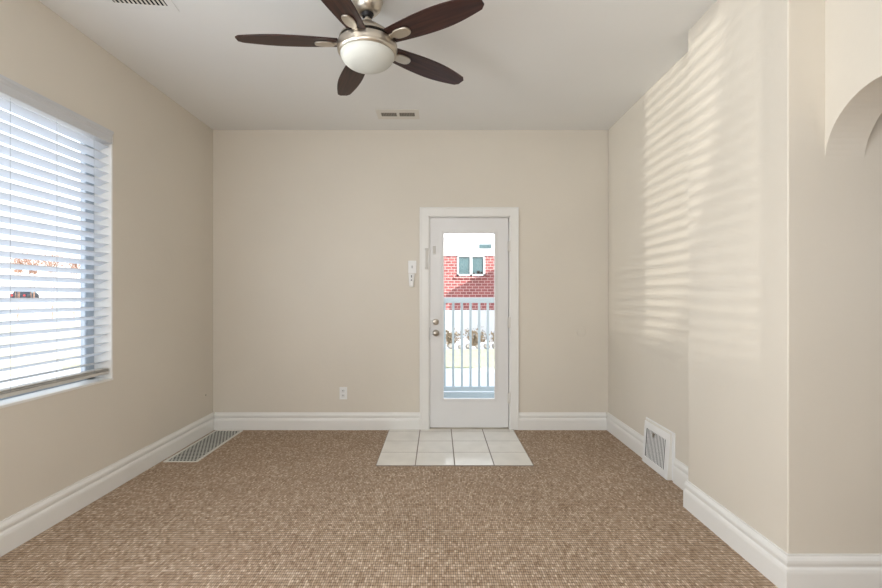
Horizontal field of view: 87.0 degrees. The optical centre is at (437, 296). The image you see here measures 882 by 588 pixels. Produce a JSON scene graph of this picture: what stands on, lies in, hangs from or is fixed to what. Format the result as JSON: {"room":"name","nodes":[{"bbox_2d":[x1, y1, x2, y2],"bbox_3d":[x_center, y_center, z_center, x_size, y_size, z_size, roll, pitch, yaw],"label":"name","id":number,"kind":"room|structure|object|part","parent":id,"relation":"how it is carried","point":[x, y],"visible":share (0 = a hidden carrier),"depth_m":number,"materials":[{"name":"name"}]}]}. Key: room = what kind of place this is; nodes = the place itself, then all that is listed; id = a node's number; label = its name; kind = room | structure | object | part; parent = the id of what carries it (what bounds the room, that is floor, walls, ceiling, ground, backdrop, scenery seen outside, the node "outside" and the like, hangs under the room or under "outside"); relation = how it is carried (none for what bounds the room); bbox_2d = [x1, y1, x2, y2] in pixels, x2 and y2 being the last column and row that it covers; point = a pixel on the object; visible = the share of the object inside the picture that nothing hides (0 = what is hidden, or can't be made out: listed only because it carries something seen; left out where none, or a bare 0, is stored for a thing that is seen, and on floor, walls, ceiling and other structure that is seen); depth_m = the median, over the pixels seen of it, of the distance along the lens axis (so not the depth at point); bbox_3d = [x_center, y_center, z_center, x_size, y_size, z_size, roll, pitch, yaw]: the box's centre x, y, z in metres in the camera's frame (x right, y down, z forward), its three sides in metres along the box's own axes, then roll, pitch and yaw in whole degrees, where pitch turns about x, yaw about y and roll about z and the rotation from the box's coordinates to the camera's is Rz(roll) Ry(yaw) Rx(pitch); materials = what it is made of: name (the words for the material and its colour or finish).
{"room":"empty living room","nodes":[
{"label":"empty living room","id":0,"kind":"room"},
{"bbox_2d":[0,0,212,520],"bbox_3d":[-2.255,-0.165,0.727,0.200,2.910,7.854,0,0,0],"label":"wall","id":1,"kind":"structure","parent":0,"point":[163,153],"depth_m":3.28,"materials":[{"name":"paint"}]},
{"bbox_2d":[0,136,112,408],"bbox_3d":[-2.233,-0.263,2.167,0.163,1.625,1.833,0,0,0],"label":"window","id":2,"kind":"structure","parent":1,"relation":"in","point":[34,395],"depth_m":3.07,"materials":[{"name":"white paint"}]},
{"bbox_2d":[0,74,113,398],"bbox_3d":[-2.180,-0.290,2.168,0.100,1.589,1.784,0,0,0],"label":"window blind","id":3,"kind":"object","parent":2,"relation":"attached to","point":[16,98],"visible":1,"depth_m":2.61,"materials":[{"name":"white plastic"}]},
{"bbox_3d":[-2.195,-0.265,2.352,0.064,1.490,0.002,0,0,0],"label":"ladder cord","id":4,"kind":"part","parent":3,"relation":"part of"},
{"bbox_3d":[-2.194,0.485,2.168,0.062,0.038,1.784,0,0,0],"label":"rail","id":5,"kind":"part","parent":3,"relation":"part of","materials":[{"name":"plastic"}]},
{"bbox_2d":[0,412,213,556],"bbox_3d":[-2.146,1.187,0.727,0.019,0.166,7.454,0,0,0],"label":"baseboard","id":6,"kind":"structure","parent":1,"relation":"attached to","point":[24,525],"depth_m":2.86,"materials":[{"name":"white paint"}]},
{"bbox_2d":[39,0,716,129],"bbox_3d":[1.022,-1.700,0.727,6.755,0.200,7.854,0,0,0],"label":"ceiling","id":7,"kind":"structure","parent":0,"point":[522,64],"depth_m":3.15,"materials":[{"name":"paint"}]},
{"bbox_2d":[105,0,178,11],"bbox_3d":[-1.610,-1.598,2.455,0.356,0.004,0.260,0,0,-7],"label":"ceiling vent","id":8,"kind":"object","parent":7,"relation":"in","point":[159,5],"visible":1,"depth_m":2.54,"materials":[{"name":"metal"}]},
{"bbox_2d":[235,0,483,95],"bbox_3d":[-0.417,-1.399,2.437,1.253,0.403,1.288,0,0,0],"label":"ceiling fan","id":9,"kind":"object","parent":7,"relation":"hanging from","point":[365,46],"visible":1,"depth_m":2.36,"materials":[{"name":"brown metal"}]},
{"bbox_3d":[-0.781,-1.334,2.419,0.522,0.008,0.147,0,9,-4],"label":"fan blade","id":10,"kind":"part","parent":9,"relation":"part of","materials":[{"name":"brown wood"}]},
{"bbox_3d":[-0.468,-1.334,2.051,0.147,0.008,0.522,9,2,14],"label":"fan blade","id":11,"kind":"part","parent":9,"relation":"part of","materials":[{"name":"brown wood"}]},
{"bbox_3d":[-0.528,-1.334,2.830,0.147,0.008,0.522,-10,4,-22],"label":"fan blade","id":12,"kind":"part","parent":9,"relation":"part of","materials":[{"name":"brown wood"}]},
{"bbox_3d":[-0.371,-1.240,2.450,0.282,0.085,0.282,0,0,0],"label":"lamp shade","id":13,"kind":"part","parent":9,"relation":"part of","materials":[{"name":"white glass"}]},
{"bbox_3d":[-0.058,-1.334,2.716,0.522,0.008,0.147,0,-9,-40],"label":"fan blade","id":14,"kind":"part","parent":9,"relation":"part of","materials":[{"name":"brown wood"}]},
{"bbox_3d":[-0.022,-1.334,2.234,0.522,0.008,0.147,0,-9,32],"label":"fan blade","id":15,"kind":"part","parent":9,"relation":"part of","materials":[{"name":"brown wood"}]},
{"bbox_2d":[375,109,419,118],"bbox_3d":[-0.350,-1.598,4.070,0.370,0.004,0.210,0,0,0],"label":"ceiling vent","id":16,"kind":"object","parent":7,"relation":"in","point":[381,113],"visible":1,"depth_m":4.05,"materials":[{"name":"metal"}]},
{"bbox_2d":[0,430,777,587],"bbox_3d":[1.022,1.350,0.752,6.755,0.160,7.904,0,0,0],"label":"floor","id":17,"kind":"structure","parent":0,"point":[264,508],"depth_m":2.58,"materials":[{"name":"carpet"}]},
{"bbox_2d":[163,430,242,461],"bbox_3d":[-1.982,1.268,3.995,0.265,0.004,0.840,0,0,0],"label":"floor vent","id":18,"kind":"object","parent":17,"relation":"in","point":[200,449],"visible":1,"depth_m":3.94,"materials":[{"name":"metal"}]},
{"bbox_2d":[213,130,607,417],"bbox_3d":[1.123,-0.165,4.554,6.555,2.910,0.200,0,0,0],"label":"wall","id":19,"kind":"structure","parent":0,"point":[316,233],"depth_m":4.45,"materials":[{"name":"paint"}]},
{"bbox_2d":[214,412,419,429],"bbox_3d":[-1.152,1.187,4.444,1.968,0.166,0.019,0,0,0],"label":"baseboard","id":20,"kind":"structure","parent":19,"relation":"attached to","point":[222,420],"depth_m":4.44,"materials":[{"name":"white paint"}]},
{"bbox_2d":[339,387,346,398],"bbox_3d":[-0.906,0.921,4.449,0.073,0.118,0.010,0,0,0],"label":"wall outlet","id":21,"kind":"object","parent":19,"relation":"attached to","point":[342,390],"visible":1,"depth_m":4.45,"materials":[{"name":"white plastic"}]},
{"bbox_2d":[408,274,414,286],"bbox_3d":[-0.252,-0.160,4.434,0.059,0.127,0.041,0,0,0],"label":"remote","id":22,"kind":"object","parent":19,"relation":"attached to","point":[411,276],"visible":1,"depth_m":4.42,"materials":[{"name":"white plastic"}]},
{"bbox_2d":[408,261,415,272],"bbox_3d":[-0.246,-0.287,4.447,0.078,0.122,0.014,0,0,0],"label":"light switch","id":23,"kind":"object","parent":19,"relation":"attached to","point":[411,264],"visible":1,"depth_m":4.45,"materials":[{"name":"white plastic"}]},
{"bbox_2d":[420,207,518,429],"bbox_3d":[0.297,0.206,4.521,0.947,2.127,0.267,0,0,0],"label":"door","id":24,"kind":"structure","parent":19,"relation":"in","point":[501,411],"depth_m":4.46,"materials":[{"name":"white paint"}]},
{"bbox_3d":[-0.021,0.345,4.423,0.064,0.064,0.073,0,0,0],"label":"knob","id":25,"kind":"part","parent":24,"relation":"part of","materials":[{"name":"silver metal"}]},
{"bbox_2d":[519,412,606,429],"bbox_3d":[1.186,1.187,4.444,0.846,0.166,0.019,0,0,0],"label":"baseboard","id":26,"kind":"structure","parent":19,"relation":"attached to","point":[527,420],"depth_m":4.43,"materials":[{"name":"white paint"}]},
{"bbox_2d":[376,429,533,465],"bbox_3d":[0.126,1.272,3.982,1.188,0.016,0.984,0,0,0],"label":"floor tiles","id":27,"kind":"structure","parent":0,"point":[401,447],"depth_m":3.85,"materials":[{"name":"grey tile"}]},
{"bbox_2d":[608,0,881,553],"bbox_3d":[2.853,-0.165,3.227,2.695,2.910,2.454,0,0,0],"label":"wall","id":28,"kind":"structure","parent":0,"point":[745,264],"depth_m":2.18,"materials":[{"name":"paint"}]},
{"bbox_2d":[606,412,643,457],"bbox_3d":[1.619,1.187,4.040,0.019,0.166,0.829,0,0,0],"label":"baseboard","id":29,"kind":"structure","parent":28,"relation":"attached to","point":[632,439],"depth_m":3.99,"materials":[{"name":"white paint"}]},
{"bbox_2d":[642,417,674,480],"bbox_3d":[1.603,1.102,3.405,0.050,0.336,0.440,0,0,0],"label":"air vent","id":30,"kind":"object","parent":28,"relation":"in","point":[658,441],"visible":1,"depth_m":3.35,"materials":[{"name":"metal"}]},
{"bbox_2d":[673,458,881,587],"bbox_3d":[2.843,1.187,2.583,2.714,0.166,1.204,0,0,0],"label":"baseboard","id":31,"kind":"structure","parent":28,"relation":"attached to","point":[783,569],"depth_m":2.05,"materials":[{"name":"white paint"}]},
{"bbox_2d":[825,0,881,161],"bbox_3d":[1.749,-0.165,-0.550,0.170,2.910,5.100,0,0,0],"label":"wall","id":32,"kind":"structure","parent":0,"point":[853,28],"depth_m":1.91,"materials":[{"name":"paint"}]},
{"label":"outside","id":33,"kind":"structure","parent":0,"visible":0},
{"bbox_2d":[0,311,493,391],"bbox_3d":[0.000,1.790,15.000,120.000,0.200,90.000,0,0,0],"label":"ground","id":34,"kind":"structure","parent":33,"point":[5,317],"depth_m":10.55,"materials":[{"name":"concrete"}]},
{"bbox_2d":[6,258,28,319],"bbox_3d":[-27.018,-0.619,29.948,1.446,4.621,1.219,0,0,0],"label":"tree","id":35,"kind":"object","parent":34,"relation":"on","point":[25,261],"visible":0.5,"depth_m":29.97,"materials":[{"name":"orange plant"}]},
{"bbox_2d":[17,250,46,318],"bbox_3d":[-27.471,-0.803,31.511,1.746,4.988,1.422,0,0,-31],"label":"tree","id":36,"kind":"object","parent":34,"relation":"on","point":[29,262],"visible":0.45,"depth_m":31.45,"materials":[{"name":"orange plant"}]},
{"bbox_2d":[0,326,79,377],"bbox_3d":[-21.550,1.675,18.000,24.900,0.030,18.000,0,0,0],"label":"ground outside","id":37,"kind":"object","parent":34,"relation":"on","point":[3,329],"visible":0.25,"depth_m":14.70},
{"bbox_2d":[35,252,64,318],"bbox_3d":[-24.767,-0.681,29.986,1.646,4.744,1.355,0,0,0],"label":"tree","id":38,"kind":"object","parent":34,"relation":"on","point":[47,263],"visible":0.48,"depth_m":30.00,"materials":[{"name":"orange plant"}]},
{"bbox_2d":[62,254,79,316],"bbox_3d":[-24.639,-0.615,31.468,1.378,4.611,1.389,0,0,40],"label":"tree","id":39,"kind":"object","parent":34,"relation":"on","point":[73,265],"visible":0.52,"depth_m":31.43,"materials":[{"name":"orange plant"}]},
{"bbox_2d":[58,349,493,367],"bbox_3d":[-3.050,1.675,12.900,11.900,0.030,3.800,0,0,0],"label":"lawn strip","id":40,"kind":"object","parent":34,"relation":"on","point":[457,352],"visible":0.14,"depth_m":12.35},
{"bbox_2d":[446,328,463,346],"bbox_3d":[0.423,1.374,15.930,0.980,0.650,0.734,0,0,0],"label":"dry shrub","id":41,"kind":"object","parent":34,"relation":"on","point":[448,334],"visible":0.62,"depth_m":15.80,"materials":[{"name":"brown plant"}]},
{"bbox_2d":[444,234,493,335],"bbox_3d":[1.000,-2.037,22.950,16.000,7.453,6.100,0,0,0],"label":"house","id":42,"kind":"structure","parent":34,"relation":"on","point":[468,258],"depth_m":19.95,"materials":[{"name":"red brick"}]},
{"bbox_3d":[1.379,-0.833,19.950,1.404,0.080,0.100,0,0,0],"label":"window sill","id":43,"kind":"part","parent":42,"relation":"part of","materials":[{"name":"red brick"}]},
{"bbox_3d":[1.419,-1.333,20.060,1.204,0.860,0.040,0,0,0],"label":"pane","id":44,"kind":"part","parent":42,"relation":"part of","materials":[{"name":"clear glass"}]},
{"bbox_2d":[479,244,490,247],"bbox_3d":[2.022,-2.172,19.930,0.516,0.172,0.040,0,0,0],"label":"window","id":45,"kind":"structure","parent":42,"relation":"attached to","point":[480,245],"depth_m":19.91,"materials":[{"name":"teal glass"}]},
{"bbox_2d":[465,326,486,345],"bbox_3d":[1.322,1.331,16.051,0.925,0.739,0.776,0,0,0],"label":"dry shrub","id":46,"kind":"object","parent":34,"relation":"on","point":[475,337],"visible":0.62,"depth_m":15.98,"materials":[{"name":"brown plant"}]},
{"bbox_2d":[489,331,493,342],"bbox_3d":[2.114,1.401,15.887,0.911,0.598,0.774,0,0,0],"label":"dry shrub","id":47,"kind":"object","parent":34,"relation":"on","point":[492,334],"visible":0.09,"depth_m":15.84,"materials":[{"name":"brown plant"}]},
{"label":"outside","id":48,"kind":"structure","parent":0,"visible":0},
{"bbox_2d":[0,302,79,314],"bbox_3d":[-58.500,1.105,57.500,33.000,1.170,45.000,0,0,0],"label":"ground","id":49,"kind":"structure","parent":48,"point":[27,305],"depth_m":48.89,"materials":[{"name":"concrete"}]},
{"bbox_2d":[11,292,38,297],"bbox_3d":[-53.294,-0.200,59.986,1.760,1.440,4.430,0,0,-25],"label":"parked car","id":50,"kind":"object","parent":49,"relation":"on","point":[22,294],"visible":0.47,"depth_m":58.84,"materials":[{"name":"paint"}]},
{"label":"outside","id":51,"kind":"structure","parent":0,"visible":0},
{"bbox_2d":[444,397,493,397],"bbox_3d":[0.400,1.337,5.392,4.000,0.105,1.456,0,0,0],"label":"porch deck","id":52,"kind":"object","parent":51,"point":[444,397],"visible":0.02,"depth_m":5.95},
{"bbox_2d":[444,298,493,396],"bbox_3d":[0.400,0.646,6.000,4.000,1.277,0.090,0,0,0],"label":"porch railing","id":53,"kind":"object","parent":52,"relation":"on","point":[470,301],"visible":0.17,"depth_m":5.99,"materials":[{"name":"paint"}]},
{"bbox_3d":[0.400,0.042,6.000,4.000,0.067,0.080,0,0,0],"label":"rail","id":54,"kind":"part","parent":53,"relation":"part of","materials":[{"name":"paint"}]},
{"bbox_3d":[0.400,1.181,6.000,4.000,0.058,0.060,0,0,0],"label":"rail","id":55,"kind":"part","parent":53,"relation":"part of","materials":[{"name":"paint"}]}
]}

